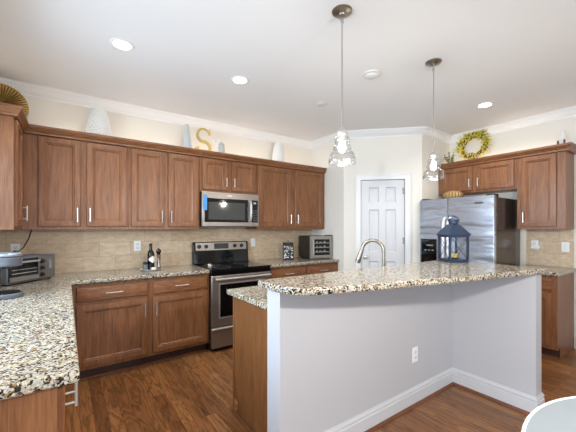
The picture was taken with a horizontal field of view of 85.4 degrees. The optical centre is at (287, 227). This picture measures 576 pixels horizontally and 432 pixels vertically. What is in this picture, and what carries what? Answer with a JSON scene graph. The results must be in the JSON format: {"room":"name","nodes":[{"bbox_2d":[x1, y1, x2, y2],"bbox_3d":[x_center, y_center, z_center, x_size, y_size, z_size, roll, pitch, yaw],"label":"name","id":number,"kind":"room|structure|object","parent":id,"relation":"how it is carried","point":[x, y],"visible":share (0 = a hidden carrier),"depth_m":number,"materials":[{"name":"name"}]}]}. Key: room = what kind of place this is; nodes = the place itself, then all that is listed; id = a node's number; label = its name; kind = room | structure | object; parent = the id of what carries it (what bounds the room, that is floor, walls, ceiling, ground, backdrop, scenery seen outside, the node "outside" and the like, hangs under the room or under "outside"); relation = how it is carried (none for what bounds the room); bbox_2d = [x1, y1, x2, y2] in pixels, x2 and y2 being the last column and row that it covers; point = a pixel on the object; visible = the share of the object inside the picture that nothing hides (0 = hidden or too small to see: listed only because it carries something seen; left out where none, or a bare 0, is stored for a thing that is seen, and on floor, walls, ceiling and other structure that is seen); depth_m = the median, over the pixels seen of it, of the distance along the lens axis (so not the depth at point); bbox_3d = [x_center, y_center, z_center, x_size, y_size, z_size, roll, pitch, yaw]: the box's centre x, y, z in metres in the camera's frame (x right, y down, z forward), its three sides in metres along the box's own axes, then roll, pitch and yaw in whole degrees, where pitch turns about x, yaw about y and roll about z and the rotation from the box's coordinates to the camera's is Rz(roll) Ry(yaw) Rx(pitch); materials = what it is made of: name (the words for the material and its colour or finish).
{"room":"kitchen","nodes":[
{"label":"kitchen","id":0,"kind":"room"},
{"bbox_2d":[23,95,310,273],"bbox_3d":[-1.240,0.000,4.002,4.117,2.740,0.120,0,0,-35],"label":"wall","id":1,"kind":"structure","parent":0,"point":[42,112],"depth_m":3.66,"materials":[{"name":"beige paint"}]},
{"bbox_2d":[10,243,19,251],"bbox_3d":[-2.579,0.205,2.953,0.072,0.116,0.009,0,0,-35],"label":"wall outlet","id":2,"kind":"object","parent":1,"relation":"attached to","point":[16,246],"visible":0.7,"depth_m":2.95,"materials":[{"name":"white plastic"}]},
{"bbox_2d":[13,230,31,251],"bbox_3d":[-2.489,0.127,2.935,0.196,0.226,0.040,0,0,2],"label":"power cord","id":3,"kind":"object","parent":1,"relation":"attached to","point":[31,230],"visible":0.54,"depth_m":2.92,"materials":[{"name":"black plastic"}]},
{"bbox_2d":[22,133,128,229],"bbox_3d":[-2.075,-0.425,3.101,0.850,0.880,0.380,0,0,-35],"label":"upper cabinet","id":4,"kind":"object","parent":1,"relation":"attached to","point":[68,184],"visible":0.95,"depth_m":2.95,"materials":[{"name":"brown wood"}]},
{"bbox_2d":[86,108,111,135],"bbox_3d":[-1.935,-1.042,3.195,0.226,0.352,0.223,0,0,-35],"label":"vase","id":5,"kind":"object","parent":4,"relation":"on","point":[98,122],"visible":0.81,"depth_m":3.12,"materials":[{"name":"white ceramic"}]},
{"bbox_2d":[134,241,140,250],"bbox_3d":[-1.719,0.205,3.565,0.072,0.116,0.009,0,0,-35],"label":"wall outlet","id":6,"kind":"object","parent":1,"relation":"attached to","point":[137,244],"visible":1,"depth_m":3.56,"materials":[{"name":"white plastic"}]},
{"bbox_2d":[0,227,311,272],"bbox_3d":[-1.196,0.213,3.951,3.863,0.486,0.014,0,0,-35],"label":"backsplash","id":7,"kind":"structure","parent":1,"relation":"attached to","point":[109,249],"depth_m":3.53,"materials":[{"name":"tile"}]},
{"bbox_2d":[129,148,198,228],"bbox_3d":[-1.423,-0.425,3.564,0.745,0.880,0.380,0,0,-35],"label":"upper cabinet","id":8,"kind":"object","parent":1,"relation":"attached to","point":[163,186],"visible":0.97,"depth_m":3.42,"materials":[{"name":"brown wood"}]},
{"bbox_2d":[182,124,191,147],"bbox_3d":[-1.188,-1.040,3.671,0.129,0.350,0.129,0,0,-13],"label":"vase","id":9,"kind":"object","parent":8,"relation":"on","point":[186,142],"visible":0.55,"depth_m":3.64,"materials":[{"name":"grey ceramic"}]},
{"bbox_2d":[199,157,255,194],"bbox_3d":[-0.806,-0.647,4.003,0.765,0.435,0.380,0,0,-35],"label":"upper cabinet","id":10,"kind":"object","parent":1,"relation":"attached to","point":[215,175],"visible":0.87,"depth_m":3.85,"materials":[{"name":"brown wood"}]},
{"bbox_2d":[195,128,211,150],"bbox_3d":[-1.034,-1.044,3.794,0.207,0.342,0.024,0,0,-23],"label":"letter","id":11,"kind":"object","parent":10,"relation":"on","point":[207,143],"visible":0.63,"depth_m":3.79,"materials":[{"name":"gold metal"}]},
{"bbox_2d":[211,138,219,151],"bbox_3d":[-0.901,-0.986,3.875,0.112,0.240,0.020,0,0,-23],"label":"letter","id":12,"kind":"object","parent":10,"relation":"on","point":[212,140],"visible":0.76,"depth_m":3.87,"materials":[{"name":"white ceramic"}]},
{"bbox_2d":[218,142,224,152],"bbox_3d":[-0.835,-0.974,3.922,0.076,0.216,0.076,0,0,-35],"label":"ceramic jar","id":13,"kind":"object","parent":10,"relation":"on","point":[221,148],"visible":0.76,"depth_m":3.89,"materials":[{"name":"grey ceramic"}]},
{"bbox_2d":[199,191,258,226],"bbox_3d":[-0.784,-0.221,3.972,0.757,0.417,0.454,0,0,-35],"label":"microwave","id":14,"kind":"object","parent":10,"relation":"attached to","point":[216,209],"visible":0.95,"depth_m":3.80,"materials":[{"name":"silver metal"}]},
{"bbox_2d":[251,238,254,246],"bbox_3d":[-0.496,0.205,4.434,0.072,0.116,0.010,0,0,-35],"label":"light switch","id":15,"kind":"object","parent":1,"relation":"attached to","point":[252,239],"visible":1,"depth_m":4.43,"materials":[{"name":"white plastic"}]},
{"bbox_2d":[245,165,323,228],"bbox_3d":[-0.005,-0.425,4.573,1.198,0.880,0.380,0,0,-35],"label":"upper cabinet","id":16,"kind":"object","parent":1,"relation":"attached to","point":[288,198],"visible":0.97,"depth_m":4.40,"materials":[{"name":"brown wood"}]},
{"bbox_2d":[272,142,283,161],"bbox_3d":[-0.139,-1.042,4.466,0.176,0.354,0.176,0,0,-35],"label":"vase","id":17,"kind":"object","parent":16,"relation":"on","point":[278,153],"visible":0.64,"depth_m":4.40,"materials":[{"name":"white ceramic"}]},
{"bbox_2d":[0,0,575,140],"bbox_3d":[0.730,-1.420,0.483,7.950,0.100,8.140,0,0,-35],"label":"ceiling","id":18,"kind":"structure","parent":0,"point":[518,56],"depth_m":2.48,"materials":[{"name":"white paint"}]},
{"bbox_2d":[109,38,133,50],"bbox_3d":[-1.240,-1.367,2.333,0.166,0.006,0.166,0,0,-35],"label":"recessed light","id":19,"kind":"object","parent":18,"relation":"in","point":[118,43],"visible":1,"depth_m":2.32,"materials":[{"name":"white"}]},
{"bbox_2d":[231,76,248,84],"bbox_3d":[-0.446,-1.367,2.892,0.166,0.006,0.166,0,0,-35],"label":"recessed light","id":20,"kind":"object","parent":18,"relation":"in","point":[240,80],"visible":1,"depth_m":2.89,"materials":[{"name":"white"}]},
{"bbox_2d":[315,101,326,106],"bbox_3d":[0.364,-1.363,3.450,0.142,0.014,0.142,0,0,-35],"label":"ceiling disc","id":21,"kind":"object","parent":18,"relation":"attached to","point":[318,104],"visible":1,"depth_m":3.43,"materials":[{"name":"white plastic"}]},
{"bbox_2d":[328,4,355,164],"bbox_3d":[0.342,-0.889,1.973,0.171,0.962,0.171,0,0,-35],"label":"pendant light","id":22,"kind":"object","parent":18,"relation":"hanging from","point":[341,11],"visible":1,"depth_m":1.96,"materials":[{"name":"clear glass"}]},
{"bbox_2d":[336,127,347,141],"bbox_3d":[0.342,-0.590,1.973,0.072,0.090,0.072,0,0,-35],"label":"socket","id":23,"kind":"object","parent":22,"relation":"attached to","point":[342,133],"depth_m":1.96,"materials":[{"name":"silver metal"}]},
{"bbox_2d":[362,69,381,79],"bbox_3d":[0.748,-1.354,2.777,0.168,0.030,0.168,0,0,-35],"label":"smoke detector","id":24,"kind":"object","parent":18,"relation":"attached to","point":[370,74],"visible":1,"depth_m":2.74,"materials":[{"name":"white plastic"}]},
{"bbox_2d":[422,58,444,179],"bbox_3d":[1.203,-0.889,2.579,0.171,0.962,0.171,0,0,-35],"label":"pendant light","id":25,"kind":"object","parent":18,"relation":"hanging from","point":[433,62],"visible":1,"depth_m":2.57,"materials":[{"name":"clear glass"}]},
{"bbox_2d":[429,151,437,161],"bbox_3d":[1.203,-0.590,2.579,0.072,0.090,0.072,0,0,-35],"label":"socket","id":26,"kind":"object","parent":25,"relation":"attached to","point":[433,155],"depth_m":2.56,"materials":[{"name":"silver metal"}]},
{"bbox_2d":[476,102,493,107],"bbox_3d":[2.194,-1.367,3.477,0.166,0.006,0.166,0,0,-35],"label":"recessed light","id":27,"kind":"object","parent":18,"relation":"in","point":[486,104],"visible":1,"depth_m":3.48,"materials":[{"name":"white"}]},
{"bbox_2d":[66,345,575,431],"bbox_3d":[0.730,1.395,0.483,7.950,0.050,8.140,0,0,-35],"label":"floor","id":28,"kind":"structure","parent":0,"point":[194,392],"depth_m":2.45,"materials":[{"name":"brown wood"}]},
{"bbox_2d":[0,382,77,431],"bbox_3d":[-1.230,0.933,1.224,0.654,0.874,0.950,0,0,-35],"label":"base cabinet","id":29,"kind":"object","parent":28,"relation":"on","point":[45,410],"visible":0.4,"depth_m":0.97,"materials":[{"name":"brown wood"}]},
{"bbox_2d":[0,264,209,399],"bbox_3d":[-1.207,0.475,2.273,1.895,0.039,2.704,0,0,-35],"label":"countertop","id":30,"kind":"structure","parent":29,"relation":"on","point":[39,352],"depth_m":1.42,"materials":[{"name":"stone"}]},
{"bbox_2d":[0,252,23,299],"bbox_3d":[-1.905,0.310,2.049,0.290,0.292,0.196,0,0,0],"label":"coffee maker","id":31,"kind":"object","parent":30,"relation":"on","point":[8,260],"visible":1,"depth_m":2.02,"materials":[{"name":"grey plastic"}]},
{"bbox_2d":[0,289,20,294],"bbox_3d":[-1.845,0.421,2.050,0.140,0.010,0.140,0,0,0],"label":"drip tray","id":32,"kind":"object","parent":31,"relation":"on","point":[4,292],"depth_m":2.04,"materials":[{"name":"black plastic"}]},
{"bbox_2d":[1,253,54,285],"bbox_3d":[-2.255,0.345,2.647,0.305,0.222,0.430,0,0,8],"label":"toaster oven","id":33,"kind":"object","parent":30,"relation":"on","point":[34,266],"visible":0.91,"depth_m":2.61,"materials":[{"name":"grey metal"}]},
{"bbox_3d":[-1.486,0.448,3.392,0.224,0.016,0.224,0,0,-35],"label":"tray","id":34,"kind":"object","parent":30,"relation":"on","visible":0},
{"bbox_2d":[143,262,147,269],"bbox_3d":[-1.528,0.406,3.344,0.056,0.088,0.056,0,0,-35],"label":"jar","id":35,"kind":"object","parent":34,"relation":"on","point":[145,264],"visible":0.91,"depth_m":3.32,"materials":[{"name":"grey glass"}]},
{"bbox_2d":[147,243,153,269],"bbox_3d":[-1.497,0.309,3.408,0.072,0.282,0.072,0,0,-35],"label":"wine bottle","id":36,"kind":"object","parent":34,"relation":"on","point":[150,255],"visible":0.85,"depth_m":3.38,"materials":[{"name":"black glass"}]},
{"bbox_2d":[156,248,160,268],"bbox_3d":[-1.422,0.335,3.431,0.054,0.231,0.054,0,0,-35],"label":"pepper mill","id":37,"kind":"object","parent":34,"relation":"on","point":[158,251],"visible":0.96,"depth_m":3.41,"materials":[{"name":"wood"}]},
{"bbox_2d":[71,273,208,380],"bbox_3d":[-1.559,0.933,3.280,1.301,0.874,0.656,0,0,-35],"label":"base cabinet","id":38,"kind":"object","parent":28,"relation":"on","point":[129,324],"visible":0.87,"depth_m":3.02,"materials":[{"name":"brown wood"}]},
{"bbox_2d":[192,241,271,350],"bbox_3d":[-0.687,0.773,3.839,0.761,1.194,0.706,0,0,-35],"label":"stove","id":39,"kind":"object","parent":28,"relation":"on","point":[228,263],"visible":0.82,"depth_m":3.57,"materials":[{"name":"silver metal"}]},
{"bbox_2d":[194,261,270,270],"bbox_3d":[-0.688,0.461,3.840,0.761,0.018,0.585,0,0,-35],"label":"cooktop","id":40,"kind":"object","parent":39,"relation":"in","point":[210,265],"depth_m":3.76,"materials":[{"name":"black glass"}]},
{"bbox_2d":[232,297,266,431],"bbox_3d":[0.499,0.933,2.648,1.877,0.874,0.655,0,0,-35],"label":"base cabinet","id":41,"kind":"object","parent":28,"relation":"on","point":[249,320],"visible":0.18,"depth_m":2.12,"materials":[{"name":"brown wood"}]},
{"bbox_2d":[227,286,266,309],"bbox_3d":[0.505,0.475,2.633,1.925,0.039,0.623,0,0,-35],"label":"countertop","id":42,"kind":"structure","parent":41,"relation":"on","point":[254,295],"depth_m":2.15,"materials":[{"name":"stone"}]},
{"bbox_2d":[355,239,384,265],"bbox_3d":[0.714,0.273,2.611,0.295,0.367,0.080,0,0,13],"label":"faucet","id":43,"kind":"object","parent":42,"relation":"on","point":[360,253],"visible":0.7,"depth_m":2.61,"materials":[{"name":"silver metal"}]},
{"bbox_2d":[270,262,337,278],"bbox_3d":[0.084,0.933,4.449,1.197,0.874,0.656,0,0,-35],"label":"base cabinet","id":44,"kind":"object","parent":28,"relation":"on","point":[289,271],"visible":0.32,"depth_m":4.18,"materials":[{"name":"brown wood"}]},
{"bbox_2d":[249,257,338,267],"bbox_3d":[0.079,0.475,4.456,1.196,0.039,0.636,0,0,-35],"label":"countertop","id":45,"kind":"structure","parent":44,"relation":"on","point":[297,261],"depth_m":4.25,"materials":[{"name":"stone"}]},
{"bbox_2d":[283,240,293,259],"bbox_3d":[0.002,0.317,4.492,0.150,0.278,0.121,0,0,-5],"label":"tin canister","id":46,"kind":"object","parent":45,"relation":"on","point":[288,247],"visible":0.99,"depth_m":4.43,"materials":[{"name":"black metal"}]},
{"bbox_2d":[299,235,331,258],"bbox_3d":[0.416,0.280,4.728,0.355,0.352,0.437,0,0,-22],"label":"wine cooler","id":47,"kind":"object","parent":45,"relation":"on","point":[310,246],"visible":1,"depth_m":4.58,"materials":[{"name":"silver metal"}]},
{"bbox_2d":[420,193,519,265],"bbox_3d":[2.342,0.488,4.086,0.857,1.763,0.905,0,0,-35],"label":"fridge","id":48,"kind":"object","parent":28,"relation":"on","point":[490,220],"visible":0.48,"depth_m":3.77,"materials":[{"name":"grey metal"}]},
{"bbox_2d":[442,190,463,198],"bbox_3d":[2.142,-0.431,4.063,0.196,0.116,0.268,0,0,-35],"label":"bread basket","id":49,"kind":"object","parent":48,"relation":"on","point":[453,193],"visible":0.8,"depth_m":3.99,"materials":[{"name":"wicker"}]},
{"bbox_2d":[521,396,575,431],"bbox_3d":[1.169,0.999,0.599,1.160,0.742,1.160,0,0,-35],"label":"round table","id":50,"kind":"object","parent":28,"relation":"on","point":[558,415],"visible":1,"depth_m":1.04,"materials":[{"name":"grey"}]},
{"bbox_2d":[541,272,573,359],"bbox_3d":[2.867,0.933,3.558,0.660,0.874,0.452,0,0,-35],"label":"base cabinet","id":51,"kind":"object","parent":28,"relation":"on","point":[557,293],"visible":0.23,"depth_m":3.29,"materials":[{"name":"brown wood"}]},
{"bbox_2d":[520,264,575,276],"bbox_3d":[2.875,0.475,3.549,0.629,0.039,0.481,0,0,-35],"label":"countertop","id":52,"kind":"structure","parent":51,"relation":"on","point":[551,271],"depth_m":3.43,"materials":[{"name":"stone"}]},
{"bbox_2d":[311,141,343,270],"bbox_3d":[0.636,0.000,4.812,0.120,2.740,0.735,0,0,-35],"label":"wall","id":53,"kind":"structure","parent":0,"point":[334,175],"depth_m":4.65,"materials":[{"name":"beige paint"}]},
{"bbox_2d":[344,135,421,270],"bbox_3d":[1.333,0.000,4.448,1.061,2.740,0.120,0,0,10],"label":"wall","id":54,"kind":"structure","parent":0,"point":[401,154],"depth_m":4.39,"materials":[{"name":"beige paint"}]},
{"bbox_2d":[361,180,404,268],"bbox_3d":[1.333,0.344,4.386,0.598,2.036,0.103,0,0,10],"label":"door","id":55,"kind":"structure","parent":54,"relation":"in","point":[382,201],"depth_m":4.40,"materials":[{"name":"white paint"}]},
{"bbox_2d":[355,173,410,268],"bbox_3d":[1.327,0.307,4.375,0.750,2.125,0.027,0,0,10],"label":"trim","id":56,"kind":"structure","parent":54,"relation":"attached to","point":[407,176],"depth_m":4.36,"materials":[{"name":"white wood"}]},
{"bbox_2d":[267,274,540,431],"bbox_3d":[0.889,0.855,2.071,1.951,1.030,0.735,0,0,-35],"label":"wall","id":57,"kind":"structure","parent":0,"point":[332,359],"depth_m":2.24,"materials":[{"name":"grey paint"}]},
{"bbox_2d":[258,260,546,295],"bbox_3d":[0.879,0.320,2.064,2.035,0.040,0.800,0,0,-35],"label":"countertop","id":58,"kind":"structure","parent":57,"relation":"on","point":[436,272],"depth_m":1.93,"materials":[{"name":"stone"}]},
{"bbox_2d":[436,215,470,262],"bbox_3d":[1.477,0.093,2.793,0.204,0.412,0.204,0,0,-5],"label":"lantern","id":59,"kind":"object","parent":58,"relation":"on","point":[453,229],"visible":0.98,"depth_m":2.73,"materials":[{"name":"blue metal"}]},
{"bbox_2d":[447,253,458,258],"bbox_3d":[1.477,0.246,2.793,0.100,0.055,0.100,0,0,-35],"label":"candle","id":60,"kind":"object","parent":59,"relation":"in","point":[452,254],"visible":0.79,"depth_m":2.76,"materials":[{"name":"yellow wax"}]},
{"bbox_2d":[412,346,417,362],"bbox_3d":[0.991,0.985,2.429,0.072,0.116,0.009,0,0,-35],"label":"wall outlet","id":61,"kind":"object","parent":57,"relation":"attached to","point":[414,349],"visible":1,"depth_m":2.42,"materials":[{"name":"white plastic"}]},
{"bbox_2d":[324,367,544,431],"bbox_3d":[0.900,1.300,2.069,1.967,0.140,0.751,0,0,-35],"label":"baseboard","id":62,"kind":"structure","parent":57,"relation":"attached to","point":[373,416],"depth_m":2.37,"materials":[{"name":"grey paint"}]},
{"bbox_2d":[364,382,529,431],"bbox_3d":[0.911,1.360,2.067,1.983,0.020,0.767,0,0,-35],"label":"trim","id":63,"kind":"structure","parent":57,"relation":"attached to","point":[374,428],"depth_m":2.41,"materials":[{"name":"brown wood"}]},
{"bbox_2d":[422,136,448,199],"bbox_3d":[2.159,0.000,4.597,0.853,2.740,0.120,0,0,-35],"label":"wall","id":64,"kind":"structure","parent":0,"point":[429,184],"depth_m":4.42,"materials":[{"name":"beige paint"}]},
{"bbox_2d":[449,116,575,347],"bbox_3d":[4.357,0.000,2.138,0.120,2.740,6.435,0,0,-35],"label":"wall","id":65,"kind":"structure","parent":0,"point":[548,133],"depth_m":3.94,"materials":[{"name":"beige paint"}]},
{"bbox_2d":[0,77,575,148],"bbox_3d":[1.694,-1.322,1.155,5.360,0.094,7.920,0,0,-35],"label":"trim","id":66,"kind":"structure","parent":65,"relation":"attached to","point":[26,89],"depth_m":3.92,"materials":[{"name":"white wood"}]},
{"bbox_2d":[438,159,516,195],"bbox_3d":[2.574,-0.667,4.221,0.369,0.395,0.969,0,0,-35],"label":"upper cabinet","id":67,"kind":"object","parent":65,"relation":"attached to","point":[499,176],"visible":0.88,"depth_m":4.07,"materials":[{"name":"brown wood"}]},
{"bbox_2d":[444,152,454,162],"bbox_3d":[2.358,-0.995,4.563,0.138,0.260,0.164,0,0,36],"label":"sprig","id":68,"kind":"object","parent":67,"relation":"on","point":[452,158],"visible":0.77,"depth_m":4.55,"materials":[{"name":"green plant"}]},
{"bbox_2d":[453,129,491,159],"bbox_3d":[2.570,-1.138,4.356,0.172,0.542,0.524,0,0,-39],"label":"wreath","id":69,"kind":"object","parent":67,"relation":"on","point":[481,135],"visible":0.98,"depth_m":4.34,"materials":[{"name":"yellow plant"}]},
{"bbox_2d":[437,142,575,170],"bbox_3d":[2.721,-0.874,4.014,0.370,0.077,1.480,0,0,-35],"label":"crown molding","id":70,"kind":"structure","parent":67,"relation":"on","point":[570,147],"depth_m":3.74,"materials":[{"name":"brown wood"}]},
{"bbox_2d":[531,240,537,249],"bbox_3d":[3.043,0.210,3.851,0.009,0.116,0.072,0,0,-35],"label":"wall outlet","id":71,"kind":"object","parent":65,"relation":"attached to","point":[533,242],"visible":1,"depth_m":3.85,"materials":[{"name":"white plastic"}]},
{"bbox_2d":[530,246,541,249],"bbox_3d":[3.034,0.247,3.821,0.040,0.050,0.110,0,0,-35],"label":"plug adapter","id":72,"kind":"object","parent":71,"relation":"attached to","point":[532,247],"visible":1,"depth_m":3.81,"materials":[{"name":"white plastic"}]},
{"bbox_2d":[517,151,573,228],"bbox_3d":[2.986,-0.425,3.641,0.369,0.880,0.451,0,0,-35],"label":"upper cabinet","id":73,"kind":"object","parent":65,"relation":"attached to","point":[545,182],"visible":0.95,"depth_m":3.53,"materials":[{"name":"brown wood"}]},
{"bbox_2d":[559,130,566,143],"bbox_3d":[3.159,-0.998,3.590,0.104,0.265,0.104,0,0,-35],"label":"ornament","id":74,"kind":"object","parent":73,"relation":"on","point":[562,135],"visible":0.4,"depth_m":3.57,"materials":[{"name":"white ceramic"}]},
{"bbox_2d":[526,229,573,267],"bbox_3d":[3.132,0.213,3.745,0.014,0.486,0.450,0,0,-35],"label":"backsplash","id":75,"kind":"structure","parent":65,"relation":"attached to","point":[550,254],"depth_m":3.73,"materials":[{"name":"tile"}]},
{"bbox_2d":[561,242,568,251],"bbox_3d":[3.210,0.220,3.614,0.010,0.116,0.072,0,0,-35],"label":"light switch","id":76,"kind":"object","parent":65,"relation":"attached to","point":[564,245],"visible":1,"depth_m":3.61,"materials":[{"name":"white plastic"}]},
{"bbox_3d":[-2.023,0.000,1.654,0.120,2.740,2.800,0,0,-35],"label":"wall","id":77,"kind":"structure","parent":0,"visible":0},
{"bbox_2d":[0,115,27,229],"bbox_3d":[-2.401,-0.425,2.605,0.365,0.880,0.808,0,0,-35],"label":"upper cabinet","id":78,"kind":"object","parent":77,"relation":"attached to","point":[11,133],"visible":0.91,"depth_m":2.34,"materials":[{"name":"brown wood"}]},
{"bbox_2d":[0,83,28,116],"bbox_3d":[-2.474,-1.049,2.694,0.128,0.366,0.362,0,0,45],"label":"fan","id":79,"kind":"object","parent":78,"relation":"on","point":[9,95],"visible":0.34,"depth_m":2.71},
{"bbox_2d":[0,102,326,173],"bbox_3d":[-0.863,-0.874,3.472,3.875,0.077,0.551,0,0,-35],"label":"crown molding","id":80,"kind":"structure","parent":78,"relation":"attached to","point":[16,111],"depth_m":3.22,"materials":[{"name":"brown wood"}]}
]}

